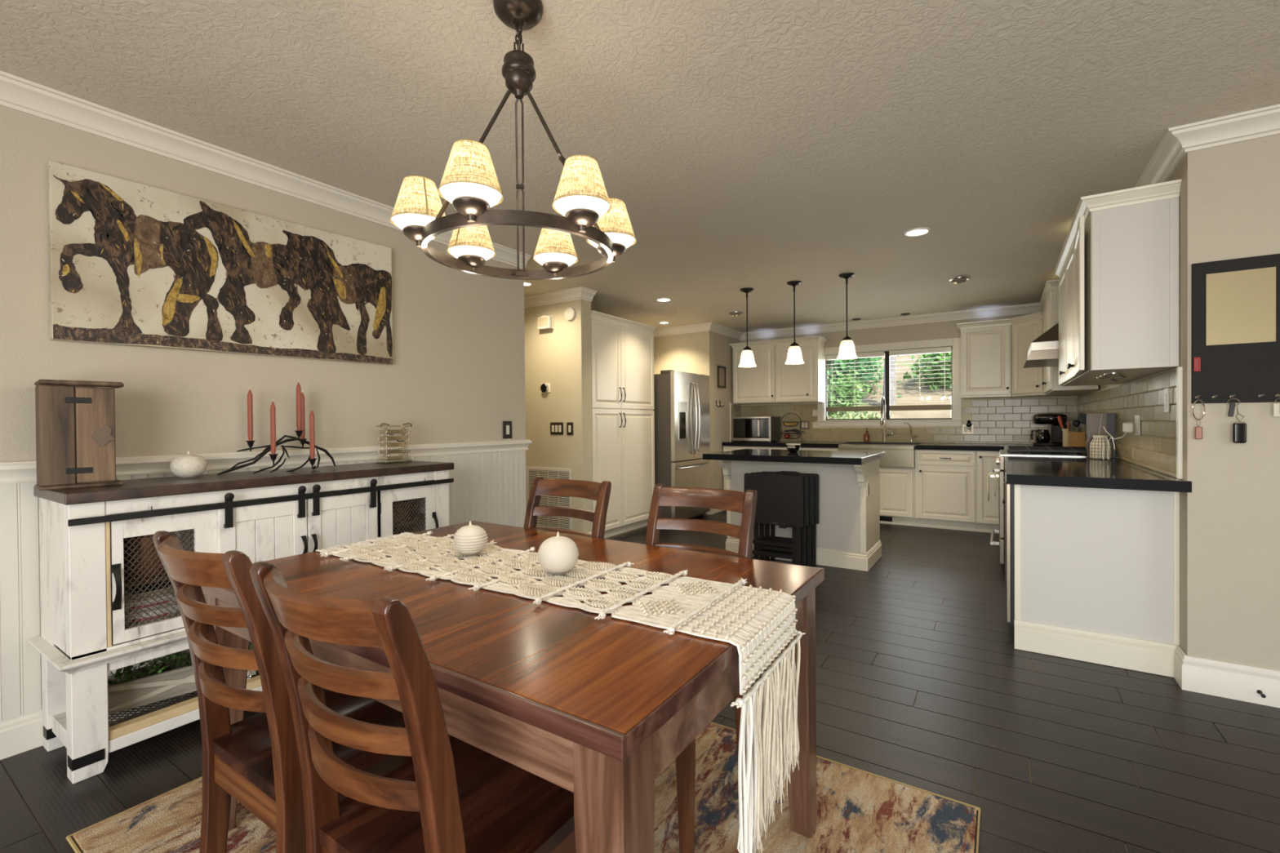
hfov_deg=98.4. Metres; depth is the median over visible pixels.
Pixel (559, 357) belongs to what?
wall
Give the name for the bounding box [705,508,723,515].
baseboard
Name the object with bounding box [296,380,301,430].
taper candle
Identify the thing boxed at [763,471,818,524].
tray
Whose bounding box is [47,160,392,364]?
horse painting
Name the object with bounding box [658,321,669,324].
recessed light
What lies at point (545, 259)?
diffuser
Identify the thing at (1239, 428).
keychain
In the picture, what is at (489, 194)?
diffuser
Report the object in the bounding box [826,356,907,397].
shrub
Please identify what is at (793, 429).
folded cloth
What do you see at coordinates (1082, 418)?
utensil
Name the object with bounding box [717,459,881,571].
kitchen island
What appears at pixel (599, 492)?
dining chair
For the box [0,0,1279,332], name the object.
ceiling
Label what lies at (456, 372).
wall
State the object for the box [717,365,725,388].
framed picture
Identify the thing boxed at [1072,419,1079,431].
utensil
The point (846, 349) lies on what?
pendant lamp
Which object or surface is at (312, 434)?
taper candle
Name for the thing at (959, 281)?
recessed light
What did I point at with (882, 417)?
kitchen faucet
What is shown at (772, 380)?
upper cabinet
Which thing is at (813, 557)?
folding tray table
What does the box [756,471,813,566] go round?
folding tray table
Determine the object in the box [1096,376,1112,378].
puck light
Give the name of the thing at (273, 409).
taper candle
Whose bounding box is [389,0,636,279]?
chandelier
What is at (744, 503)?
dining chair
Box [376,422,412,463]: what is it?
rack
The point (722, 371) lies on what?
print
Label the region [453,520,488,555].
candle
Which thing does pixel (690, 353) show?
wall
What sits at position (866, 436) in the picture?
soap bottle
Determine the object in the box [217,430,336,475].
candelabra
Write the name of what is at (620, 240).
diffuser
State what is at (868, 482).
outlet plate
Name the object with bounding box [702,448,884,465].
island countertop
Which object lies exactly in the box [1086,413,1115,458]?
appliance box
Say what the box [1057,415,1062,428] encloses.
utensil
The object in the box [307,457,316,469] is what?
candle cup
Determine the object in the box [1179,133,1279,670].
wall
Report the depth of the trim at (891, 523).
6.04 m
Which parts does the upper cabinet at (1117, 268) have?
door, door, door, light cord, cornice, panel, trim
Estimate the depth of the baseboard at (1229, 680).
2.35 m
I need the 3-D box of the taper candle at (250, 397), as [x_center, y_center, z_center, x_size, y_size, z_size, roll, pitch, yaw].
[-1.810,-0.056,2.567,0.021,0.256,0.021,-1,1,-34]
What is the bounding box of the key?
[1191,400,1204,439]
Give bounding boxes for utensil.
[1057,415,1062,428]
[1066,421,1070,431]
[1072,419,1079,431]
[1076,413,1086,431]
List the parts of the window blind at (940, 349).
ladder cord, head rail, rail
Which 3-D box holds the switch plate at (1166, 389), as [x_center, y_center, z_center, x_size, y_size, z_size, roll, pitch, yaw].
[2.523,-0.126,2.650,0.009,0.118,0.072,0,1,33]
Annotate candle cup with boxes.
[245,440,254,451]
[268,453,278,465]
[294,430,303,438]
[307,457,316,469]
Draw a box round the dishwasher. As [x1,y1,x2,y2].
[1004,472,1014,626]
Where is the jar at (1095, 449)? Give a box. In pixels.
[1084,435,1112,458]
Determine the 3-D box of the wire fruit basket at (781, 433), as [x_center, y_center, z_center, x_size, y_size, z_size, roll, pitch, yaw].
[1.975,0.011,7.240,0.278,0.375,0.278,-1,0,-12]
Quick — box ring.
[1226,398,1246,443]
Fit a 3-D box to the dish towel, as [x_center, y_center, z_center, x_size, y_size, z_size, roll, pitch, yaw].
[2.785,0.477,4.375,0.060,0.224,0.152,0,1,33]
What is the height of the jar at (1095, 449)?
0.156 m
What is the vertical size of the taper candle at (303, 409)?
0.254 m
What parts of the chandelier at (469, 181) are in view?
shade trim, lamp shade, shade trim, shade trim, shade trim, lamp shade, shade trim, lamp shade, arm, arm, cord, shade trim, lamp shade, arm, shade trim, shade trim, lamp shade, shade trim, lamp shade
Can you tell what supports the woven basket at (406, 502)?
on the sideboard
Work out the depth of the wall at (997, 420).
6.54 m
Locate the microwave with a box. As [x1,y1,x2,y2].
[731,416,780,441]
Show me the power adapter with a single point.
(1126, 427)
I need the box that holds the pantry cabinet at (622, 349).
[591,310,655,538]
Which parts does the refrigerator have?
door, display panel, freezer drawer, handle, handle, handle, door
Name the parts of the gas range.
handle, handle, storage drawer, oven door, control panel, burner, burner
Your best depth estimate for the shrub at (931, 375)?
11.79 m
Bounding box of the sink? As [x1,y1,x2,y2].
[838,441,919,467]
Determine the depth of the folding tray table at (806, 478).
4.43 m
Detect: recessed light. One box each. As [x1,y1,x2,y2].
[524,281,532,285]
[656,297,671,302]
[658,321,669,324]
[728,311,742,316]
[904,227,930,236]
[949,276,969,283]
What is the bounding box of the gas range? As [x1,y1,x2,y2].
[990,445,1086,570]
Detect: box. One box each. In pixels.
[34,379,124,490]
[1062,428,1084,446]
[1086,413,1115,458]
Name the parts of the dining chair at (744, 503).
post, leg, rail, post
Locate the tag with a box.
[1273,397,1279,416]
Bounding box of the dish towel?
[986,471,996,502]
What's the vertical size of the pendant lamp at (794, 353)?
0.732 m
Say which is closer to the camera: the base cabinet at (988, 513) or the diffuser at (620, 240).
the diffuser at (620, 240)
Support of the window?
in the wall at (997, 420)
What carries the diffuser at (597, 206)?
attached to the chandelier at (469, 181)
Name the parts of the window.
sill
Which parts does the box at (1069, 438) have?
pale post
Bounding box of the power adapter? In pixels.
[1102,422,1133,460]
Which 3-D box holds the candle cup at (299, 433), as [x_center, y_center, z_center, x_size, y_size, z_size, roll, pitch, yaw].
[-1.664,0.044,2.699,0.037,0.050,0.036,0,1,33]
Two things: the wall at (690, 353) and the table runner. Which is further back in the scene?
the wall at (690, 353)
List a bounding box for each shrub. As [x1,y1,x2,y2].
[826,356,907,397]
[826,368,872,417]
[828,400,891,418]
[895,348,951,391]
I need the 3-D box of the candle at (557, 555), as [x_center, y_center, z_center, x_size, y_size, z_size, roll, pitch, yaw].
[-0.226,0.346,1.526,0.111,0.113,0.111,0,1,33]
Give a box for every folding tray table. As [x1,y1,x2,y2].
[751,471,808,565]
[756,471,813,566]
[763,471,818,566]
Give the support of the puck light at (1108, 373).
attached to the upper cabinet at (1117, 268)
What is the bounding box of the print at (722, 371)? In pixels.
[719,368,724,386]
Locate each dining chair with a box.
[152,530,452,852]
[249,561,575,852]
[524,476,611,538]
[644,484,757,852]
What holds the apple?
in the wire fruit basket at (781, 433)
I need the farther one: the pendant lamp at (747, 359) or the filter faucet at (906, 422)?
the filter faucet at (906, 422)
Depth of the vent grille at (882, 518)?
6.34 m
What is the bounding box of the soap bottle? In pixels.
[863,427,869,442]
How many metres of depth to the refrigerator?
6.33 m
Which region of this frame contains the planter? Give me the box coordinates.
[107,641,256,715]
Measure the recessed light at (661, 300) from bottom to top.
0.008 m
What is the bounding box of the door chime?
[537,315,553,330]
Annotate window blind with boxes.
[826,351,884,412]
[888,346,951,410]
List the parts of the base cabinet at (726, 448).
door, drawer, drawer, drawer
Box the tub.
[1013,534,1014,626]
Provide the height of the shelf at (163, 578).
0.015 m
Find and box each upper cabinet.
[728,335,828,404]
[955,318,1011,399]
[1009,311,1083,397]
[1040,279,1097,394]
[1053,178,1182,386]
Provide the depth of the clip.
2.38 m
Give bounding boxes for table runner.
[315,530,804,852]
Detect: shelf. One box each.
[108,670,259,727]
[124,573,168,588]
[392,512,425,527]
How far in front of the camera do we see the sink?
6.20 m
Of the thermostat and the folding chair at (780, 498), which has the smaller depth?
the folding chair at (780, 498)
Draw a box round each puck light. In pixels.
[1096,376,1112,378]
[1100,374,1117,377]
[1104,372,1122,375]
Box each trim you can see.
[0,70,531,269]
[0,440,532,484]
[524,286,596,308]
[653,103,1279,340]
[729,402,731,441]
[880,521,999,533]
[1176,366,1182,479]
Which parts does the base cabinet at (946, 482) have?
drawer, door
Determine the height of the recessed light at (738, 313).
0.066 m
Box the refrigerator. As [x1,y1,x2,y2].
[653,369,711,519]
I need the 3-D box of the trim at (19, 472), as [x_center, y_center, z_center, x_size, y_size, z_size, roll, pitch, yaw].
[-2.320,0.167,2.030,0.154,0.077,5.254,0,1,33]
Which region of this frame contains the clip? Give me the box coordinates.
[1193,357,1199,371]
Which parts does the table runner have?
cross cord, cross cord, cross cord, cross cord, cross cord, cross cord, cross cord, cross cord, cross cord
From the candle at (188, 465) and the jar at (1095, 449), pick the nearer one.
the candle at (188, 465)
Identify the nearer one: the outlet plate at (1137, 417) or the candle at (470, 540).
the candle at (470, 540)
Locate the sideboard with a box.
[27,460,453,783]
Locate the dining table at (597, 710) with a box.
[201,520,824,852]
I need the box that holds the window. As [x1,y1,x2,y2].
[816,337,963,426]
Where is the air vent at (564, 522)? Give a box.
[526,466,572,529]
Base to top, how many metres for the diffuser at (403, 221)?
0.032 m
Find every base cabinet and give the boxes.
[723,445,838,489]
[879,465,915,524]
[915,449,977,529]
[976,450,999,531]
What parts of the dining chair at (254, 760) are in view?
post, rail, post, seat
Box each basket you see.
[392,499,410,522]
[779,413,802,441]
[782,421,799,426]
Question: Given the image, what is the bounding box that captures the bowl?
[786,443,800,452]
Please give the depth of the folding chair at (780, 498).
4.45 m
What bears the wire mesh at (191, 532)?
on the sideboard
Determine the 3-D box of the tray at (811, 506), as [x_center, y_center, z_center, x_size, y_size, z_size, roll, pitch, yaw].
[1.191,0.585,4.580,0.490,0.418,0.034,0,1,33]
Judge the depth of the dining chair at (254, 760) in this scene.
1.11 m
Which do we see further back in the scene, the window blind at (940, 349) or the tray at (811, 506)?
the window blind at (940, 349)
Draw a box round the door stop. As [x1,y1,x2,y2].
[1256,689,1266,697]
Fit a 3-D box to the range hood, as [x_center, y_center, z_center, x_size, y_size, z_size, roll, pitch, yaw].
[3.317,-0.836,4.324,0.506,0.668,0.757,0,1,33]
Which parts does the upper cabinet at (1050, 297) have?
door, door, cornice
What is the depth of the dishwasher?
2.93 m
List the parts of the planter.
rim trim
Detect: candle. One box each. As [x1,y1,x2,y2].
[169,450,207,478]
[247,386,253,440]
[270,399,275,453]
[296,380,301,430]
[300,389,305,439]
[309,407,315,458]
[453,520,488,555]
[537,531,578,574]
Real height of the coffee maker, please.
0.332 m
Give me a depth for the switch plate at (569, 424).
5.27 m
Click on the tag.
(1276, 406)
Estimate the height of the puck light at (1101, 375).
0.012 m
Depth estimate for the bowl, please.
4.81 m
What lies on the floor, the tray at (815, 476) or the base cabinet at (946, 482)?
the base cabinet at (946, 482)
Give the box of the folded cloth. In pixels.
[782,428,803,432]
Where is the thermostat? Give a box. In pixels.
[540,383,550,392]
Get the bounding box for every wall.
[0,105,526,723]
[524,299,592,533]
[653,330,714,488]
[713,332,741,489]
[740,312,1078,444]
[1076,163,1180,479]
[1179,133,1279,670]
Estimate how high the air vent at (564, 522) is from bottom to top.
0.613 m
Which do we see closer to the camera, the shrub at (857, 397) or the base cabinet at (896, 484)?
the base cabinet at (896, 484)
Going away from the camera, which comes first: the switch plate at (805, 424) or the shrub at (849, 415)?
the switch plate at (805, 424)
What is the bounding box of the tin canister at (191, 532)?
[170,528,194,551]
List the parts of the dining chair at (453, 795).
post, rail, post, seat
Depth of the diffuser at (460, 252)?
1.81 m
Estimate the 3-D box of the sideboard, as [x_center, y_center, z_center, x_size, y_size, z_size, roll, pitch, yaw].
[-1.628,0.696,2.561,0.457,0.970,1.571,0,1,33]
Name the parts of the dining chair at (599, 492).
post, rail, post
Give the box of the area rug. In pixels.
[66,721,980,852]
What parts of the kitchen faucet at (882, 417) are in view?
spring spout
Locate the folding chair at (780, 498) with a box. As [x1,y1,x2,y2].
[743,472,803,564]
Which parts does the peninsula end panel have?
trim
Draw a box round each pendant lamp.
[738,287,756,367]
[785,280,804,364]
[836,272,857,359]
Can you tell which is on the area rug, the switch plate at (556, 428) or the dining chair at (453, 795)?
the dining chair at (453, 795)
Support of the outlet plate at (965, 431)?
attached to the wall at (997, 420)
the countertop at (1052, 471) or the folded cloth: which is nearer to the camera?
the countertop at (1052, 471)
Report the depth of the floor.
2.08 m
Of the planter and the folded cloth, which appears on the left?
the planter
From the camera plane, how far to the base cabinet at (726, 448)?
7.06 m
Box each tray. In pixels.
[743,472,803,527]
[751,471,808,526]
[756,471,813,525]
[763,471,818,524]
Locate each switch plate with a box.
[502,421,511,439]
[550,422,563,435]
[566,422,573,435]
[800,420,809,429]
[1164,387,1168,413]
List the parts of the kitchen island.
corner trim, panel, trim, corner trim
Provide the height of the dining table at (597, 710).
0.748 m
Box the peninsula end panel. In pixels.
[1013,484,1179,677]
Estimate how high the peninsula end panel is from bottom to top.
0.860 m
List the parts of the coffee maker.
carafe handle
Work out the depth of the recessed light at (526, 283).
4.94 m
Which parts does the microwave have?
door glass, handle, control panel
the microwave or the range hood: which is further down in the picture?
the microwave
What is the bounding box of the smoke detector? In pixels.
[564,306,575,320]
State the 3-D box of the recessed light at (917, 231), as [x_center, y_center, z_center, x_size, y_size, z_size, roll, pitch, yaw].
[1.840,-1.289,3.669,0.158,0.008,0.158,0,1,33]
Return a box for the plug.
[965,420,972,429]
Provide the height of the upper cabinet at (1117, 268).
0.851 m
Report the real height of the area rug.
0.012 m
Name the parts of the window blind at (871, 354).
ladder cord, rail, head rail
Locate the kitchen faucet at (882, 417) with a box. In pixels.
[880,396,893,442]
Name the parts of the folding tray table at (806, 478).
leg, leg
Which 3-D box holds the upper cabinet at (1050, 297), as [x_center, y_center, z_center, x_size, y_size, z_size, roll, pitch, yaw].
[3.860,-0.775,5.009,0.350,0.930,1.009,0,1,33]
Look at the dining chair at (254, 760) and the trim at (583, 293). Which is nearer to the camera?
the dining chair at (254, 760)
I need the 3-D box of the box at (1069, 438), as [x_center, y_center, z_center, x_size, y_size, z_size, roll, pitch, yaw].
[3.971,0.112,5.071,0.165,0.185,0.119,0,1,33]
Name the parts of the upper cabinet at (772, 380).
door, cornice, door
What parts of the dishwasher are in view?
door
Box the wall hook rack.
[714,400,724,407]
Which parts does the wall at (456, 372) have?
panel, panel, panel, panel, panel, panel, panel, panel, panel, panel, panel, panel, panel, panel, panel, panel, panel, panel, panel, panel, panel, panel, panel, panel, panel, panel, panel, panel, panel, panel, panel, panel, panel, panel, panel, panel, panel, panel, panel, panel, panel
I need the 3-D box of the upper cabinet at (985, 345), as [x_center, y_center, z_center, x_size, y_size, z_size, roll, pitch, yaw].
[3.814,-0.729,6.097,0.546,0.820,0.385,0,1,33]
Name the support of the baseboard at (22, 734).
attached to the wall at (456, 372)
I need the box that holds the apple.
[784,432,790,438]
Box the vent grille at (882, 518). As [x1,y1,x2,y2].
[880,515,892,521]
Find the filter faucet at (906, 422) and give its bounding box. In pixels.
[902,422,918,442]
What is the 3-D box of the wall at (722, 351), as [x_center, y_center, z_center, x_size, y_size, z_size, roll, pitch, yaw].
[1.188,-0.101,7.610,0.137,2.440,1.000,0,1,33]
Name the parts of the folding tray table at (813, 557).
leg, leg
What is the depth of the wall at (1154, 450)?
3.05 m
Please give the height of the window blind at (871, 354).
0.740 m
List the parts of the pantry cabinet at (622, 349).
door, door, cornice, door, door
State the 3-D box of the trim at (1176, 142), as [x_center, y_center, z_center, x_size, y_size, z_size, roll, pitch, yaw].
[3.128,-1.265,4.846,3.480,0.094,7.190,-1,1,-23]
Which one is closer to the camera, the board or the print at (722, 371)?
the board
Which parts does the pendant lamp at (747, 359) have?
stem, lamp shade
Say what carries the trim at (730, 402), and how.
attached to the wall at (722, 351)
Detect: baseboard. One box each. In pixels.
[0,671,258,759]
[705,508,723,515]
[1173,646,1279,707]
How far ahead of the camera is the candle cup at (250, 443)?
2.56 m
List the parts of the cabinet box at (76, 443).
lid, door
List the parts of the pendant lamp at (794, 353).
stem, lamp shade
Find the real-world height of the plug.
0.109 m
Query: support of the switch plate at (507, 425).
attached to the wall at (456, 372)
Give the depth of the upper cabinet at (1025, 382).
5.67 m
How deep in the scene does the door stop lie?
2.27 m
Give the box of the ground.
[827,353,951,418]
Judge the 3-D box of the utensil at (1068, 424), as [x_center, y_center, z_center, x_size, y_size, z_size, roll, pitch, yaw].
[3.949,0.072,5.088,0.028,0.241,0.034,-1,1,-34]
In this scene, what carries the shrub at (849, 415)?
on the ground
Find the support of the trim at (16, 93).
attached to the wall at (456, 372)
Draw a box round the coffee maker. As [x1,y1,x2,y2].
[1030,413,1067,445]
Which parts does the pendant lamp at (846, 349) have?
stem, lamp shade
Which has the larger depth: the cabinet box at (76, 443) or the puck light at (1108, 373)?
the puck light at (1108, 373)
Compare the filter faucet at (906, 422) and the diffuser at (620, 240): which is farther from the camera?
the filter faucet at (906, 422)
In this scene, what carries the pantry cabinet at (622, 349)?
on the floor
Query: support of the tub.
in the dishwasher
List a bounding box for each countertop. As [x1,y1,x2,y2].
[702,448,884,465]
[722,440,1062,451]
[1004,455,1191,492]
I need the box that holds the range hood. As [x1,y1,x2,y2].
[1023,322,1058,368]
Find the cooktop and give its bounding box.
[1000,449,1086,457]
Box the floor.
[0,510,1279,852]
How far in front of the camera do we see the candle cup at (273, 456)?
2.52 m
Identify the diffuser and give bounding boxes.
[391,213,435,229]
[440,182,502,207]
[448,245,494,260]
[533,252,577,266]
[553,195,609,217]
[587,232,635,248]
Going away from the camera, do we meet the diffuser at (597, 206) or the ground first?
the diffuser at (597, 206)
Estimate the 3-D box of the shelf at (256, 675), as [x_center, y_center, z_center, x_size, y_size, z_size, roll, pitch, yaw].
[-1.644,1.063,2.576,0.303,0.006,1.328,0,1,33]
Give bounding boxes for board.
[1191,253,1279,403]
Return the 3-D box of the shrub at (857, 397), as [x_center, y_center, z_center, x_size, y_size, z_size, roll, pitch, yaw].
[4.264,-0.610,11.705,1.341,1.204,0.719,0,1,33]
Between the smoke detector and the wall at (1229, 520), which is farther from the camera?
the smoke detector
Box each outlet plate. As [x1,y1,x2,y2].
[866,480,869,497]
[962,424,973,434]
[1134,414,1140,435]
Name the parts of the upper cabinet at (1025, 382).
cornice, door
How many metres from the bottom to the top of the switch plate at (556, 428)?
0.120 m
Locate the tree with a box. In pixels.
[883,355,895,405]
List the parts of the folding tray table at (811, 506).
leg, leg, leg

